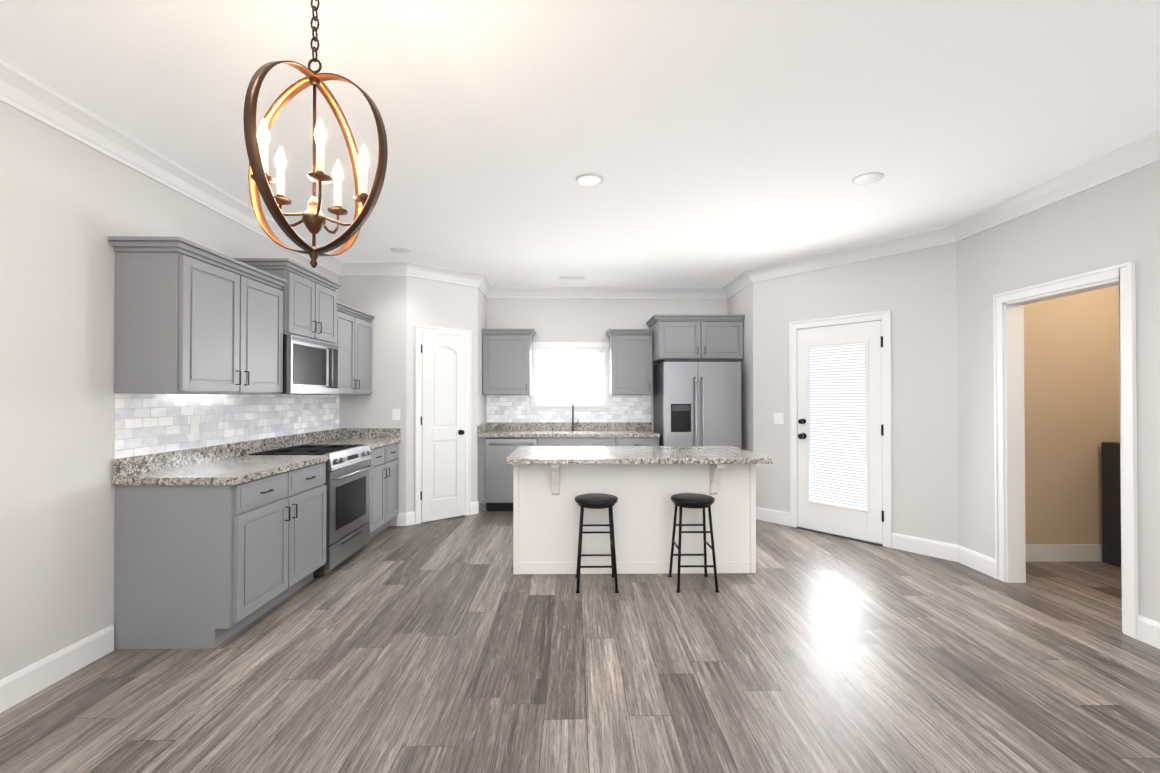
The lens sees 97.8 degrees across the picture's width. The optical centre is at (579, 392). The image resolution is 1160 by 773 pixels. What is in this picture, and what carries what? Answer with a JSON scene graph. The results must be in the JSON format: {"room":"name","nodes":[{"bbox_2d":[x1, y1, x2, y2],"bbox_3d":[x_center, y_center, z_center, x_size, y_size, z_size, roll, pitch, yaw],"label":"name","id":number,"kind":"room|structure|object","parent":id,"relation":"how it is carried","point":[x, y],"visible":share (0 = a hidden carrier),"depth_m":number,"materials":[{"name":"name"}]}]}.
{"room":"kitchen","nodes":[
{"label":"kitchen","id":0,"kind":"room"},
{"bbox_2d":[0,511,1159,772],"bbox_3d":[1.318,1.402,2.151,8.020,0.060,9.700,0,-1,-1],"label":"floor","id":1,"kind":"structure","parent":0,"point":[450,645],"depth_m":2.45,"materials":[{"name":"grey wood"}]},
{"bbox_2d":[112,440,331,648],"bbox_3d":[-2.178,0.871,3.220,0.651,1.020,1.044,0,-1,-1],"label":"base cabinet","id":2,"kind":"object","parent":1,"relation":"on","point":[216,546],"depth_m":2.72,"materials":[{"name":"grey wood"}]},
{"bbox_2d":[249,444,374,577],"bbox_3d":[-2.137,0.926,4.138,0.656,0.926,0.752,0,-1,-1],"label":"range","id":3,"kind":"object","parent":1,"relation":"on","point":[348,468],"visible":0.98,"depth_m":4.04,"materials":[{"name":"silver metal"}]},
{"bbox_2d":[257,432,371,538],"bbox_3d":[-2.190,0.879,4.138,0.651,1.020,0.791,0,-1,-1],"label":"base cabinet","id":4,"kind":"object","parent":1,"relation":"on","point":[338,438],"depth_m":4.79,"materials":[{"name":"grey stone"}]},
{"bbox_2d":[316,428,400,537],"bbox_3d":[-2.201,0.886,4.919,0.651,1.020,0.771,0,-1,-1],"label":"base cabinet","id":5,"kind":"object","parent":1,"relation":"on","point":[385,473],"depth_m":4.99,"materials":[{"name":"grey wood"}]},
{"bbox_2d":[485,438,536,510],"bbox_3d":[-0.806,0.975,6.164,0.600,0.865,0.656,0,-1,-1],"label":"dishwasher","id":6,"kind":"object","parent":1,"relation":"on","point":[498,482],"visible":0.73,"depth_m":5.90,"materials":[{"name":"silver metal"}]},
{"bbox_2d":[478,422,659,510],"bbox_3d":[-0.133,0.898,6.199,2.122,1.021,0.666,0,-1,-1],"label":"base cabinet","id":7,"kind":"object","parent":1,"relation":"on","point":[598,434],"visible":0.4,"depth_m":5.93,"materials":[{"name":"gray painted wood"},{"name":"black metal"}]},
{"bbox_2d":[571,403,578,430],"bbox_3d":[-0.063,0.309,6.355,0.108,0.357,0.210,0,-1,-1],"label":"faucet","id":8,"kind":"object","parent":7,"relation":"on","point":[573,424],"visible":1,"depth_m":6.42,"materials":[{"name":"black metal"}]},
{"bbox_2d":[575,493,618,592],"bbox_3d":[0.118,1.070,3.647,0.314,0.633,0.328,0,-1,-1],"label":"stool","id":9,"kind":"object","parent":1,"relation":"on","point":[597,501],"visible":1,"depth_m":3.55,"materials":[{"name":"black metal"}]},
{"bbox_2d":[513,466,755,574],"bbox_3d":[0.417,0.954,4.088,1.854,0.870,0.830,0,-1,-1],"label":"kitchen island","id":10,"kind":"object","parent":1,"relation":"on","point":[643,484],"depth_m":3.87,"materials":[{"name":"white wood"}]},
{"bbox_2d":[505,446,772,465],"bbox_3d":[0.417,0.499,4.070,1.910,0.040,0.925,0,-1,-1],"label":"island countertop","id":11,"kind":"structure","parent":10,"relation":"on","point":[524,455],"depth_m":3.87,"materials":[{"name":"grey stone"}]},
{"bbox_2d":[668,493,718,592],"bbox_3d":[0.814,1.070,3.657,0.314,0.633,0.328,0,-1,-1],"label":"stool","id":12,"kind":"object","parent":1,"relation":"on","point":[691,500],"visible":1,"depth_m":3.57,"materials":[{"name":"black metal"}]},
{"bbox_2d":[654,360,740,448],"bbox_3d":[1.392,0.520,6.112,0.885,1.773,0.836,0,-1,-1],"label":"fridge","id":13,"kind":"object","parent":1,"relation":"on","point":[697,402],"visible":0.69,"depth_m":5.76,"materials":[{"name":"grey metal"}]},
{"bbox_2d":[1101,442,1120,567],"bbox_3d":[4.601,0.897,3.835,0.650,0.980,0.630,0,-1,-1],"label":"cabinet","id":14,"kind":"object","parent":1,"relation":"on","point":[1111,510],"visible":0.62,"depth_m":4.07,"materials":[{"name":"black wood"}]},
{"bbox_2d":[0,101,1159,679],"bbox_3d":[0.344,-0.029,2.025,5.908,2.800,9.290,0,-1,-1],"label":"wall","id":15,"kind":"structure","parent":0,"point":[68,205],"depth_m":3.15,"materials":[{"name":"white paint"}]},
{"bbox_2d":[190,416,198,433],"bbox_3d":[-2.496,0.214,3.279,0.005,0.115,0.070,0,-1,-1],"label":"switch plate","id":16,"kind":"object","parent":15,"relation":"attached to","point":[194,422],"depth_m":3.27,"materials":[{"name":"white plastic"}]},
{"bbox_2d":[108,236,287,393],"bbox_3d":[-2.314,-0.404,3.177,0.376,0.830,1.012,0,-1,-1],"label":"upper cabinet","id":17,"kind":"object","parent":15,"relation":"attached to","point":[192,317],"depth_m":2.81,"materials":[{"name":"grey wood"}]},
{"bbox_2d":[115,393,338,458],"bbox_3d":[-2.513,0.242,4.014,0.008,0.452,2.590,0,-1,-1],"label":"tile backsplash","id":18,"kind":"structure","parent":15,"relation":"attached to","point":[145,424],"depth_m":3.42,"materials":[{"name":"white tile"}]},
{"bbox_2d":[260,264,339,347],"bbox_3d":[-2.322,-0.667,4.070,0.384,0.492,0.760,0,-1,-1],"label":"upper cabinet","id":19,"kind":"object","parent":15,"relation":"attached to","point":[313,305],"depth_m":4.01,"materials":[{"name":"grey wood"}]},
{"bbox_2d":[280,335,338,393],"bbox_3d":[-2.289,-0.201,4.066,0.446,0.430,0.752,0,-1,-1],"label":"microwave","id":20,"kind":"object","parent":19,"relation":"attached to","point":[310,366],"visible":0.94,"depth_m":3.95,"materials":[{"name":"silver metal"}]},
{"bbox_2d":[302,411,305,422],"bbox_3d":[-2.514,0.226,4.609,0.005,0.115,0.070,0,-1,-1],"label":"switch plate","id":21,"kind":"object","parent":15,"relation":"attached to","point":[303,412],"depth_m":4.61,"materials":[{"name":"white plastic"}]},
{"bbox_2d":[294,302,374,394],"bbox_3d":[-2.338,-0.389,4.882,0.378,0.830,0.862,0,-1,-1],"label":"upper cabinet","id":22,"kind":"object","parent":15,"relation":"attached to","point":[355,350],"depth_m":4.87,"materials":[{"name":"grey wood"}]},
{"bbox_2d":[392,409,399,419],"bbox_3d":[-1.930,0.235,5.313,0.080,0.120,0.009,0,-1,-1],"label":"switch plate","id":23,"kind":"object","parent":15,"relation":"attached to","point":[395,412],"depth_m":5.31,"materials":[{"name":"white plastic"}]},
{"bbox_2d":[415,325,470,523],"bbox_3d":[-1.501,0.345,5.585,0.512,2.112,0.434,0,-1,-1],"label":"door","id":24,"kind":"structure","parent":15,"relation":"attached to","point":[442,355],"depth_m":5.57,"materials":[{"name":"white wood"}]},
{"bbox_2d":[482,329,535,394],"bbox_3d":[-0.880,-0.366,6.346,0.634,0.810,0.378,0,-1,-1],"label":"upper cabinet","id":25,"kind":"object","parent":15,"relation":"attached to","point":[507,353],"depth_m":6.18,"materials":[{"name":"grey wood"}]},
{"bbox_2d":[509,408,513,416],"bbox_3d":[-0.881,0.263,6.519,0.070,0.115,0.006,0,-1,-1],"label":"switch plate","id":26,"kind":"object","parent":15,"relation":"attached to","point":[511,410],"depth_m":6.52,"materials":[{"name":"white plastic"}]},
{"bbox_2d":[487,395,650,421],"bbox_3d":[-0.139,0.264,6.537,2.125,0.452,0.008,0,-1,-1],"label":"tile backsplash","id":27,"kind":"structure","parent":15,"relation":"attached to","point":[498,406],"depth_m":6.53,"materials":[{"name":"white tile"}]},
{"bbox_2d":[529,342,611,411],"bbox_3d":[-0.122,-0.197,6.578,1.070,0.895,0.175,0,-1,-1],"label":"window","id":28,"kind":"structure","parent":15,"relation":"in","point":[601,348],"depth_m":6.53,"materials":[{"name":"white wood"}]},
{"bbox_2d":[0,501,1159,712],"bbox_3d":[0.324,1.300,1.703,5.620,0.135,8.430,0,-1,-1],"label":"baseboard","id":29,"kind":"structure","parent":15,"relation":"attached to","point":[19,686],"depth_m":2.67,"materials":[{"name":"white"}]},
{"bbox_2d":[0,59,1159,298],"bbox_3d":[0.320,-1.317,2.036,5.620,0.125,9.050,0,-1,-1],"label":"crown molding","id":30,"kind":"structure","parent":15,"relation":"attached to","point":[38,101],"depth_m":3.53,"materials":[{"name":"white"}]},
{"bbox_2d":[606,326,653,394],"bbox_3d":[0.616,-0.366,6.365,0.561,0.810,0.376,0,-1,-1],"label":"upper cabinet","id":31,"kind":"object","parent":15,"relation":"attached to","point":[635,355],"depth_m":6.20,"materials":[{"name":"grey wood"}]},
{"bbox_2d":[627,408,632,416],"bbox_3d":[0.649,0.263,6.540,0.070,0.115,0.006,0,-1,-1],"label":"switch plate","id":32,"kind":"object","parent":15,"relation":"attached to","point":[629,410],"depth_m":6.54,"materials":[{"name":"white plastic"}]},
{"bbox_2d":[646,314,744,362],"bbox_3d":[1.389,-0.642,6.234,1.064,0.520,0.668,0,-1,-1],"label":"upper cabinet","id":33,"kind":"object","parent":15,"relation":"attached to","point":[672,336],"depth_m":5.92,"materials":[{"name":"grey wood"}]},
{"bbox_2d":[774,413,783,423],"bbox_3d":[2.118,0.280,5.394,0.011,0.120,0.115,0,-1,-37],"label":"switch plate","id":34,"kind":"object","parent":15,"relation":"attached to","point":[778,417],"depth_m":5.39,"materials":[{"name":"white plastic"}]},
{"bbox_2d":[789,310,891,547],"bbox_3d":[2.492,0.331,4.910,0.596,2.125,0.771,0,-1,-1],"label":"door","id":35,"kind":"structure","parent":15,"relation":"attached to","point":[841,450],"depth_m":4.87,"materials":[{"name":"white wood"}]},
{"bbox_2d":[993,262,1138,638],"bbox_3d":[3.171,0.325,3.302,0.167,2.112,0.939,0,-1,-1],"label":"door frame","id":36,"kind":"structure","parent":15,"relation":"attached to","point":[1008,307],"depth_m":3.67,"materials":[{"name":"white wood"}]},
{"bbox_2d":[0,0,1159,287],"bbox_3d":[1.318,-1.408,2.175,8.020,0.060,9.700,0,-1,-1],"label":"ceiling","id":37,"kind":"structure","parent":0,"point":[718,142],"depth_m":2.46,"materials":[{"name":"white paint"}]},
{"bbox_2d":[243,0,387,267],"bbox_3d":[-0.824,-0.889,1.572,0.353,1.004,0.454,0,-1,-32],"label":"chandelier","id":38,"kind":"object","parent":37,"relation":"hanging from","point":[313,219],"visible":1,"depth_m":1.55,"materials":[{"name":"brown metal"}]},
{"bbox_2d":[390,247,409,252],"bbox_3d":[-1.708,-1.351,4.799,0.174,0.007,0.165,0,-1,-1],"label":"recessed light","id":39,"kind":"object","parent":37,"relation":"in","point":[397,250],"depth_m":4.82,"materials":[{"name":"white plastic"}]},
{"bbox_2d":[559,276,584,279],"bbox_3d":[-0.093,-1.341,5.930,0.295,0.007,0.152,0,-1,-1],"label":"air vent","id":40,"kind":"object","parent":37,"relation":"in","point":[560,277],"depth_m":5.91,"materials":[{"name":"white metal"}]},
{"bbox_2d":[576,173,603,185],"bbox_3d":[0.064,-1.364,3.242,0.174,0.007,0.180,0,-1,-1],"label":"recessed light","id":41,"kind":"object","parent":37,"relation":"in","point":[589,179],"depth_m":3.24,"materials":[{"name":"white plastic"}]},
{"bbox_2d":[852,172,884,184],"bbox_3d":[1.836,-1.365,3.227,0.179,0.007,0.178,0,-1,-1],"label":"recessed light","id":42,"kind":"object","parent":37,"relation":"in","point":[868,178],"depth_m":3.23,"materials":[{"name":"white plastic"}]},
{"bbox_2d":[1024,285,1119,561],"bbox_3d":[3.230,0.004,3.004,0.026,2.750,2.570,0,-1,-1],"label":"wall","id":43,"kind":"structure","parent":0,"point":[1071,383],"depth_m":3.30,"materials":[{"name":"beige paint"}]},
{"label":"outside","id":44,"kind":"structure","parent":0,"visible":0},
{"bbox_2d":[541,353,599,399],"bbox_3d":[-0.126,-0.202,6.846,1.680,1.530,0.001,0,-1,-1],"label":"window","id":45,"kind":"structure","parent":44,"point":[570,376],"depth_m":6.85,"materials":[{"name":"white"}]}
]}

